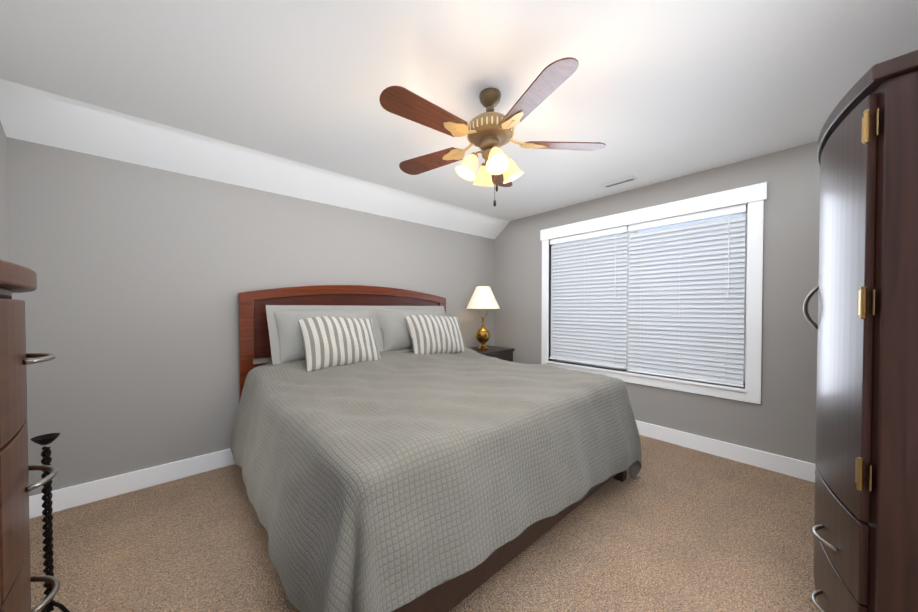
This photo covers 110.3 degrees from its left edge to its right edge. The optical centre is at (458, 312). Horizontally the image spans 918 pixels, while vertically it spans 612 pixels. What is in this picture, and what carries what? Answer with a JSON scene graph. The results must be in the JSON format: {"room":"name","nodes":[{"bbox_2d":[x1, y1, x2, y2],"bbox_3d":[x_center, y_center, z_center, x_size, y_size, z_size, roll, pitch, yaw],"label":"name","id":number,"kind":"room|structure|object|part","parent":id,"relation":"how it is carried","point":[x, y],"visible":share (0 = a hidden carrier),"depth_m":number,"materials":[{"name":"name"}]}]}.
{"room":"bedroom","nodes":[
{"label":"bedroom","id":0,"kind":"room"},
{"bbox_2d":[0,121,15,298],"bbox_3d":[-1.392,-0.102,0.390,0.120,2.700,3.750,-1,1,-41],"label":"wall","id":1,"kind":"structure","parent":0,"point":[5,142],"depth_m":1.82,"materials":[{"name":"grey paint"}]},
{"bbox_2d":[12,138,495,495],"bbox_3d":[-1.086,-0.145,3.271,4.395,2.700,0.120,-1,1,-41],"label":"wall","id":2,"kind":"structure","parent":0,"point":[146,275],"depth_m":2.27,"materials":[{"name":"grey paint"}]},
{"bbox_2d":[29,448,235,518],"bbox_3d":[-1.041,1.139,3.239,4.155,0.132,0.016,-1,1,-41],"label":"baseboard","id":3,"kind":"structure","parent":2,"relation":"attached to","point":[81,494],"depth_m":2.17,"materials":[{"name":"white"}]},
{"bbox_2d":[30,435,819,611],"bbox_3d":[0.202,1.276,1.835,4.395,0.100,4.010,-1,1,-41],"label":"floor","id":4,"kind":"structure","parent":0,"point":[676,528],"depth_m":1.65,"materials":[{"name":"carpet"}]},
{"bbox_2d":[0,260,59,611],"bbox_3d":[-0.970,0.580,0.407,0.497,1.335,1.070,-1,1,-41],"label":"dresser","id":5,"kind":"object","parent":4,"relation":"on","point":[16,579],"visible":1,"depth_m":0.62,"materials":[{"name":"brown wood"}]},
{"bbox_2d":[30,433,69,611],"bbox_3d":[-1.604,0.857,1.262,0.137,0.751,0.142,-1,1,-41],"label":"iron stand","id":6,"kind":"object","parent":4,"relation":"on","point":[46,439],"visible":0.77,"depth_m":1.24,"materials":[{"name":"black metal"}]},
{"bbox_2d":[231,285,641,611],"bbox_3d":[-0.230,0.479,2.410,2.280,1.478,2.288,-1,1,-41],"label":"bed","id":7,"kind":"object","parent":4,"relation":"on","point":[397,450],"visible":1,"depth_m":1.52,"materials":[{"name":"grey fabric"}]},
{"bbox_3d":[-0.966,0.466,3.240,2.104,1.478,0.070,-1,1,-41],"label":"headboard frame","id":8,"kind":"part","parent":7,"relation":"part of","materials":[{"name":"brown wood"}]},
{"bbox_3d":[-0.970,0.331,3.243,2.064,1.148,0.047,-1,1,-41],"label":"headboard panel","id":9,"kind":"part","parent":7,"relation":"part of","materials":[{"name":"brown wood"}]},
{"bbox_2d":[469,345,514,361],"bbox_3d":[0.328,0.828,4.083,0.650,0.728,0.509,-1,1,-41],"label":"nightstand","id":10,"kind":"object","parent":4,"relation":"on","point":[503,353],"visible":0.08,"depth_m":4.00,"materials":[{"name":"brown wood"}]},
{"bbox_2d":[466,286,499,349],"bbox_3d":[0.306,0.064,4.065,0.430,0.800,0.430,-1,1,-41],"label":"table lamp","id":11,"kind":"object","parent":10,"relation":"on","point":[482,297],"visible":1,"depth_m":3.96,"materials":[{"name":"gold metal"}]},
{"bbox_3d":[0.306,-0.191,4.062,0.430,0.280,0.430,-1,1,-41],"label":"lamp shade","id":12,"kind":"part","parent":11,"relation":"part of","materials":[{"name":"beige fabric"}]},
{"bbox_2d":[803,50,917,611],"bbox_3d":[1.772,0.256,1.173,1.160,1.960,0.696,-1,1,-41],"label":"armoire","id":13,"kind":"object","parent":4,"relation":"on","point":[865,528],"visible":1,"depth_m":0.96,"materials":[{"name":"brown wood"}]},
{"bbox_2d":[0,0,917,238],"bbox_3d":[0.235,-1.154,1.761,4.395,0.317,3.910,-1,1,-41],"label":"ceiling","id":14,"kind":"structure","parent":0,"point":[281,97],"depth_m":1.70,"materials":[{"name":"white paint"}]},
{"bbox_2d":[379,57,605,206],"bbox_3d":[0.132,-0.895,1.753,1.210,0.634,1.252,-1,1,-41],"label":"ceiling fan","id":15,"kind":"object","parent":14,"relation":"hanging from","point":[489,132],"visible":1,"depth_m":1.67,"materials":[{"name":"brown wood"}]},
{"bbox_2d":[600,175,637,187],"bbox_3d":[1.496,-1.228,3.002,0.120,0.007,0.300,-1,1,-41],"label":"ceiling vent","id":16,"kind":"object","parent":14,"relation":"in","point":[619,181],"visible":1,"depth_m":2.98,"materials":[{"name":"white metal"}]},
{"bbox_2d":[496,141,819,463],"bbox_3d":[1.810,-0.145,3.223,0.120,2.700,3.750,-1,1,-41],"label":"wall","id":17,"kind":"structure","parent":0,"point":[784,422],"depth_m":2.50,"materials":[{"name":"grey paint"}]},
{"bbox_2d":[540,182,766,403],"bbox_3d":[1.729,-0.156,3.265,0.125,1.722,2.040,-1,1,-41],"label":"window","id":18,"kind":"structure","parent":17,"relation":"in","point":[754,196],"depth_m":2.75,"materials":[{"name":"white"}]},
{"bbox_2d":[549,204,746,386],"bbox_3d":[1.718,-0.145,3.254,0.076,1.476,1.796,-1,1,-41],"label":"window blinds","id":19,"kind":"object","parent":18,"relation":"attached to","point":[686,309],"visible":0.96,"depth_m":3.05,"materials":[{"name":"grey plastic"}]},
{"bbox_2d":[635,420,814,482],"bbox_3d":[1.749,1.140,3.209,0.016,0.132,3.720,-1,1,-41],"label":"baseboard","id":20,"kind":"structure","parent":17,"relation":"attached to","point":[796,468],"depth_m":2.62,"materials":[{"name":"white"}]},
{"label":"outside","id":21,"kind":"structure","parent":0,"visible":0},
{"bbox_2d":[556,213,742,256],"bbox_3d":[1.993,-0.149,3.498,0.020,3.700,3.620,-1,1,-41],"label":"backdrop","id":22,"kind":"structure","parent":21,"point":[695,222],"depth_m":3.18,"materials":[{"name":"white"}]}
]}

